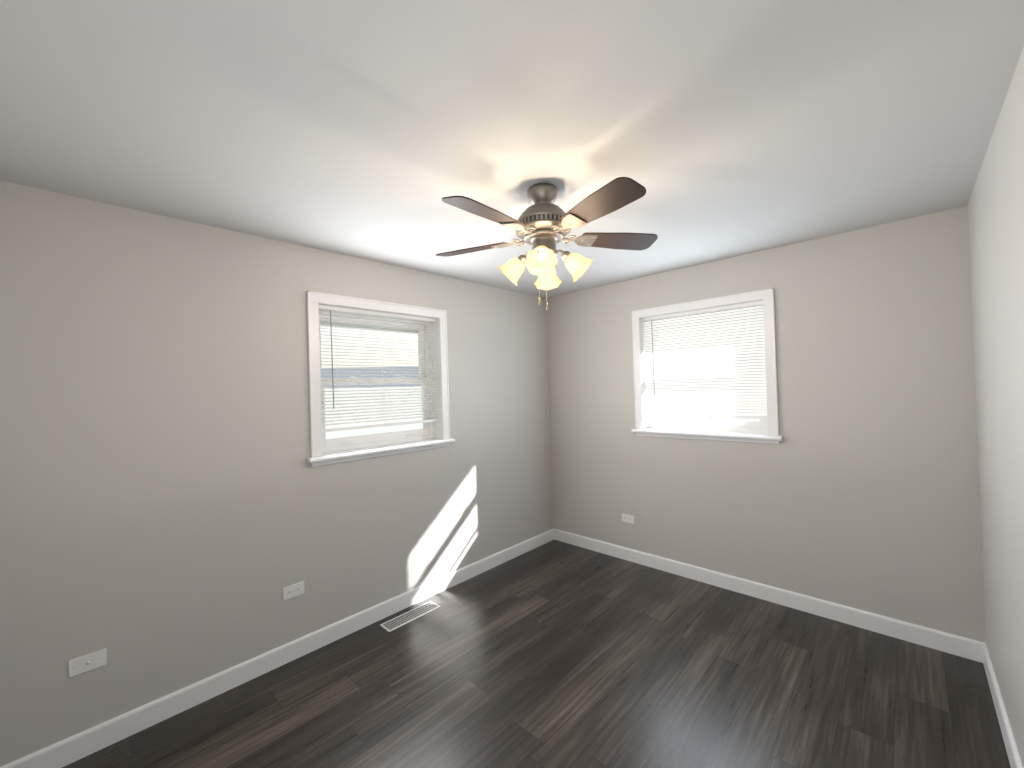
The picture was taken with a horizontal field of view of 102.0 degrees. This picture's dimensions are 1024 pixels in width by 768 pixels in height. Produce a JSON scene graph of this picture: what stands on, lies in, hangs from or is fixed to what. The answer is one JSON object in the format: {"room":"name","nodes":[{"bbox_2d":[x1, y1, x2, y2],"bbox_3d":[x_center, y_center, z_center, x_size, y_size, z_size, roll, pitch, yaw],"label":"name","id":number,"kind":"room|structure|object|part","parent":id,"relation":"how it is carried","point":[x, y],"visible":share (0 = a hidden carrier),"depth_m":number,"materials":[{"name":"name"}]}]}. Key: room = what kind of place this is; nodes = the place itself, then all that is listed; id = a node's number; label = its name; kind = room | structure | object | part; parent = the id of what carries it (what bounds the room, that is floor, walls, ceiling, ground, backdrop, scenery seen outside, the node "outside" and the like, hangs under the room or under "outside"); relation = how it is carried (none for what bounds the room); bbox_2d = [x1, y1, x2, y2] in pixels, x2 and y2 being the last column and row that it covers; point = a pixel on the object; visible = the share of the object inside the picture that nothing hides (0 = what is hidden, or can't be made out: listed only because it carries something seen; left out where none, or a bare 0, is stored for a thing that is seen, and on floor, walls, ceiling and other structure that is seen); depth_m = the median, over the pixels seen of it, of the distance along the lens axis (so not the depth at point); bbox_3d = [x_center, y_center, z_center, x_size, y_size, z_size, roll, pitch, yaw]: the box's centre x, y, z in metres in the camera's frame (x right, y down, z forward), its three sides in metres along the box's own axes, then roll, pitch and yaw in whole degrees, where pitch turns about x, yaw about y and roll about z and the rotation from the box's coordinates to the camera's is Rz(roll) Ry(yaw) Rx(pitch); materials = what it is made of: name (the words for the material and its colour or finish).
{"room":"empty bedroom","nodes":[
{"label":"empty bedroom","id":0,"kind":"room"},
{"bbox_2d":[0,181,553,766],"bbox_3d":[-0.978,0.376,2.972,0.270,2.440,4.215,-2,-1,44],"label":"wall","id":1,"kind":"structure","parent":0,"point":[178,511],"depth_m":2.11,"materials":[{"name":"grey paint"}]},
{"bbox_2d":[69,649,106,676],"bbox_3d":[-1.851,1.220,1.812,0.016,0.071,0.116,-2,-1,44],"label":"electrical outlet","id":2,"kind":"object","parent":1,"relation":"attached to","point":[85,663],"visible":1,"depth_m":1.81,"materials":[{"name":"white plastic"}]},
{"bbox_2d":[0,528,555,767],"bbox_3d":[-0.839,1.539,2.862,0.014,0.105,3.675,-2,-1,44],"label":"baseboard","id":3,"kind":"structure","parent":1,"relation":"attached to","point":[73,748],"depth_m":2.21,"materials":[{"name":"white paint"}]},
{"bbox_2d":[283,581,303,599],"bbox_3d":[-1.275,1.208,2.424,0.008,0.071,0.116,-2,-1,44],"label":"electrical outlet","id":4,"kind":"object","parent":1,"relation":"attached to","point":[294,590],"visible":1,"depth_m":2.42,"materials":[{"name":"white plastic"}]},
{"bbox_2d":[320,321,417,334],"bbox_3d":[-1.057,-0.457,3.065,0.073,0.112,0.944,-2,-1,44],"label":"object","id":5,"kind":"object","parent":1,"relation":"attached to","point":[392,329],"depth_m":3.04,"materials":[{"name":"white plastic"}]},
{"bbox_2d":[306,291,449,456],"bbox_3d":[-0.938,-0.065,2.959,0.212,1.009,1.048,-2,-1,44],"label":"window","id":6,"kind":"structure","parent":1,"relation":"in","point":[314,299],"depth_m":2.90,"materials":[{"name":"white paint"}]},
{"bbox_2d":[330,310,333,408],"bbox_3d":[-1.151,-0.157,2.654,0.010,0.630,0.010,-2,-1,44],"label":"blind wand","id":7,"kind":"object","parent":6,"relation":"hanging from","point":[332,359],"visible":0.91,"depth_m":2.65,"materials":[{"name":"grey plastic"}]},
{"bbox_2d":[335,311,339,427],"bbox_3d":[-1.128,-0.094,2.689,0.002,0.764,0.002,-2,-1,44],"label":"blind cord","id":8,"kind":"object","parent":6,"relation":"hanging from","point":[336,311],"depth_m":2.69,"materials":[{"name":"white fabric"}]},
{"bbox_3d":[-0.982,-0.035,3.003,0.040,0.791,0.774,-2,-1,44],"label":"glass","id":9,"kind":"part","parent":6,"relation":"part of","materials":[{"name":"clear glass"}]},
{"bbox_3d":[-1.002,-0.232,3.017,0.032,0.475,0.852,-2,-1,44],"label":"window left sash upper","id":10,"kind":"part","parent":6,"relation":"part of","materials":[{"name":"white"}]},
{"bbox_3d":[-0.958,0.182,2.984,0.044,0.457,0.852,-2,-1,44],"label":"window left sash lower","id":11,"kind":"part","parent":6,"relation":"part of","materials":[{"name":"white"}]},
{"bbox_3d":[-0.912,-0.103,2.934,0.032,0.806,0.918,-2,-1,44],"label":"left window blind rails","id":12,"kind":"part","parent":6,"relation":"part of","materials":[{"name":"white plastic"}]},
{"bbox_2d":[318,303,441,438],"bbox_3d":[-0.943,-0.039,2.965,0.185,0.957,0.944,-2,-1,44],"label":"window frame","id":13,"kind":"object","parent":6,"relation":"attached to","point":[438,423],"visible":0.36,"depth_m":3.26,"materials":[{"name":"white paint"}]},
{"bbox_2d":[381,316,385,423],"bbox_3d":[-0.903,-0.099,2.926,0.002,0.764,0.002,-2,-1,44],"label":"blind cord","id":14,"kind":"object","parent":6,"relation":"hanging from","point":[382,376],"depth_m":2.93,"materials":[{"name":"white fabric"}]},
{"bbox_2d":[420,339,424,420],"bbox_3d":[-0.677,-0.103,3.163,0.002,0.764,0.002,-2,-1,44],"label":"blind cord","id":15,"kind":"object","parent":6,"relation":"hanging from","point":[420,339],"depth_m":3.16,"materials":[{"name":"white fabric"}]},
{"bbox_2d":[307,438,454,466],"bbox_3d":[-0.878,0.466,2.913,0.160,0.056,1.092,-2,-1,44],"label":"window sill","id":16,"kind":"structure","parent":1,"relation":"attached to","point":[352,454],"depth_m":2.81,"materials":[{"name":"white paint"}]},
{"bbox_2d":[0,0,1023,297],"bbox_3d":[0.128,-0.950,1.895,3.435,0.120,4.215,-2,-1,44],"label":"ceiling","id":17,"kind":"structure","parent":0,"point":[374,130],"depth_m":1.38,"materials":[{"name":"grey paint"}]},
{"bbox_2d":[436,177,657,309],"bbox_3d":[0.126,-0.607,1.870,1.084,0.565,1.048,-2,-1,44],"label":"fan","id":18,"kind":"object","parent":17,"relation":"hanging from","point":[543,224],"visible":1,"depth_m":1.81,"materials":[{"name":"brown wood"}]},
{"bbox_3d":[-0.197,-0.662,2.042,0.383,0.036,0.225,-2,-1,44],"label":"blade","id":19,"kind":"part","parent":18,"relation":"part of","materials":[{"name":"black wood"}]},
{"bbox_3d":[-0.095,-0.669,1.621,0.138,0.036,0.384,-2,-1,44],"label":"blade","id":20,"kind":"part","parent":18,"relation":"part of","materials":[{"name":"black wood"}]},
{"bbox_3d":[-0.014,-0.516,1.923,0.130,0.128,0.122,-2,-1,44],"label":"lamp shade","id":21,"kind":"part","parent":18,"relation":"part of","materials":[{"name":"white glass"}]},
{"bbox_3d":[0.058,-0.578,1.912,0.073,0.060,0.060,-2,-1,44],"label":"arm","id":22,"kind":"part","parent":18,"relation":"part of"},
{"bbox_3d":[0.126,-0.523,1.736,0.122,0.128,0.130,-2,-1,44],"label":"lamp shade","id":23,"kind":"part","parent":18,"relation":"part of","materials":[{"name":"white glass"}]},
{"bbox_3d":[0.126,-0.544,1.765,0.035,0.040,0.038,-2,-1,44],"label":"bulb","id":24,"kind":"part","parent":18,"relation":"part of","materials":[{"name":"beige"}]},
{"bbox_3d":[0.135,-0.582,1.811,0.060,0.060,0.073,-2,-1,44],"label":"arm","id":25,"kind":"part","parent":18,"relation":"part of"},
{"bbox_3d":[0.141,-0.784,1.902,0.252,0.213,0.252,-2,-1,44],"label":"motor","id":26,"kind":"part","parent":18,"relation":"part of","materials":[{"name":"grey metal"}]},
{"bbox_3d":[0.173,-0.521,2.063,0.122,0.128,0.130,-2,-1,44],"label":"lamp shade","id":27,"kind":"part","parent":18,"relation":"part of","materials":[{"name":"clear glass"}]},
{"bbox_3d":[0.237,-0.584,1.888,0.073,0.060,0.060,-2,-1,44],"label":"arm","id":28,"kind":"part","parent":18,"relation":"part of"},
{"bbox_3d":[0.313,-0.527,1.876,0.130,0.128,0.122,-2,-1,44],"label":"lamp shade","id":29,"kind":"part","parent":18,"relation":"part of","materials":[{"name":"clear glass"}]},
{"bbox_3d":[0.329,-0.683,1.581,0.386,0.036,0.203,-2,-1,44],"label":"blade","id":30,"kind":"part","parent":18,"relation":"part of","materials":[{"name":"black wood"}]},
{"bbox_3d":[0.506,-0.684,1.981,0.288,0.036,0.360,-2,-1,44],"label":"blade","id":31,"kind":"part","parent":18,"relation":"part of","materials":[{"name":"black wood"}]},
{"bbox_2d":[62,540,1010,767],"bbox_3d":[0.207,1.609,1.868,3.435,0.120,4.215,-2,-1,44],"label":"floor","id":32,"kind":"structure","parent":0,"point":[555,654],"depth_m":2.07,"materials":[{"name":"wood"}]},
{"bbox_2d":[380,601,440,631],"bbox_3d":[-0.690,1.584,2.842,0.120,0.004,0.406,-2,-1,44],"label":"floor vent","id":33,"kind":"object","parent":32,"relation":"in","point":[408,617],"visible":1,"depth_m":2.83,"materials":[{"name":"white metal"}]},
{"bbox_2d":[546,206,985,642],"bbox_3d":[1.527,0.302,3.310,2.895,2.440,0.270,-2,-1,44],"label":"wall","id":34,"kind":"structure","parent":0,"point":[857,487],"depth_m":2.67,"materials":[{"name":"grey paint"}]},
{"bbox_2d":[622,513,633,523],"bbox_3d":[1.012,1.176,3.626,0.116,0.071,0.008,-2,-1,44],"label":"electrical outlet","id":35,"kind":"object","parent":34,"relation":"attached to","point":[627,518],"visible":1,"depth_m":3.62,"materials":[{"name":"white plastic"}]},
{"bbox_2d":[632,288,778,435],"bbox_3d":[1.492,-0.137,3.265,1.048,1.009,0.212,-2,-1,44],"label":"window","id":36,"kind":"structure","parent":34,"relation":"in","point":[761,396],"depth_m":3.18,"materials":[{"name":"white paint"}]},
{"bbox_2d":[651,320,654,394],"bbox_3d":[1.183,-0.221,3.476,0.010,0.630,0.010,-2,-1,44],"label":"blind wand","id":37,"kind":"object","parent":36,"relation":"hanging from","point":[653,359],"visible":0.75,"depth_m":3.47,"materials":[{"name":"grey plastic"}]},
{"bbox_2d":[640,300,762,428],"bbox_3d":[1.498,-0.111,3.271,0.944,0.957,0.185,-2,-1,44],"label":"window back jambliner","id":38,"kind":"object","parent":36,"relation":"attached to","point":[645,417],"visible":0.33,"depth_m":3.54,"materials":[{"name":"white paint"}]},
{"bbox_3d":[1.466,-0.159,3.238,0.918,0.836,0.032,-2,-1,44],"label":"back window blind rails","id":39,"kind":"part","parent":36,"relation":"part of","materials":[{"name":"white plastic"}]},
{"bbox_3d":[1.542,-0.307,3.325,0.852,0.475,0.032,-2,-1,44],"label":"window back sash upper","id":40,"kind":"part","parent":36,"relation":"part of","materials":[{"name":"white"}]},
{"bbox_3d":[1.526,0.108,3.291,0.852,0.457,0.044,-2,-1,44],"label":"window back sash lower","id":41,"kind":"part","parent":36,"relation":"part of","materials":[{"name":"white"}]},
{"bbox_2d":[631,428,782,443],"bbox_3d":[1.468,0.396,3.217,1.092,0.056,0.160,-2,-1,44],"label":"window sill","id":42,"kind":"structure","parent":34,"relation":"attached to","point":[724,436],"depth_m":3.12,"materials":[{"name":"white paint"}]},
{"bbox_2d":[556,529,985,660],"bbox_3d":[1.470,1.471,3.190,2.850,0.105,0.014,-2,-1,44],"label":"baseboard","id":43,"kind":"structure","parent":34,"relation":"attached to","point":[953,644],"depth_m":2.77,"materials":[{"name":"white paint"}]},
{"bbox_2d":[967,47,1023,767],"bbox_3d":[1.258,0.285,0.842,0.120,2.440,4.215,-2,-1,44],"label":"wall","id":44,"kind":"structure","parent":0,"point":[995,207],"depth_m":1.59,"materials":[{"name":"grey paint"}]},
{"bbox_2d":[976,641,1022,767],"bbox_3d":[1.246,1.454,0.876,0.014,0.105,3.675,-2,-1,44],"label":"baseboard","id":45,"kind":"structure","parent":44,"relation":"attached to","point":[982,654],"depth_m":1.82,"materials":[{"name":"white paint"}]}
]}

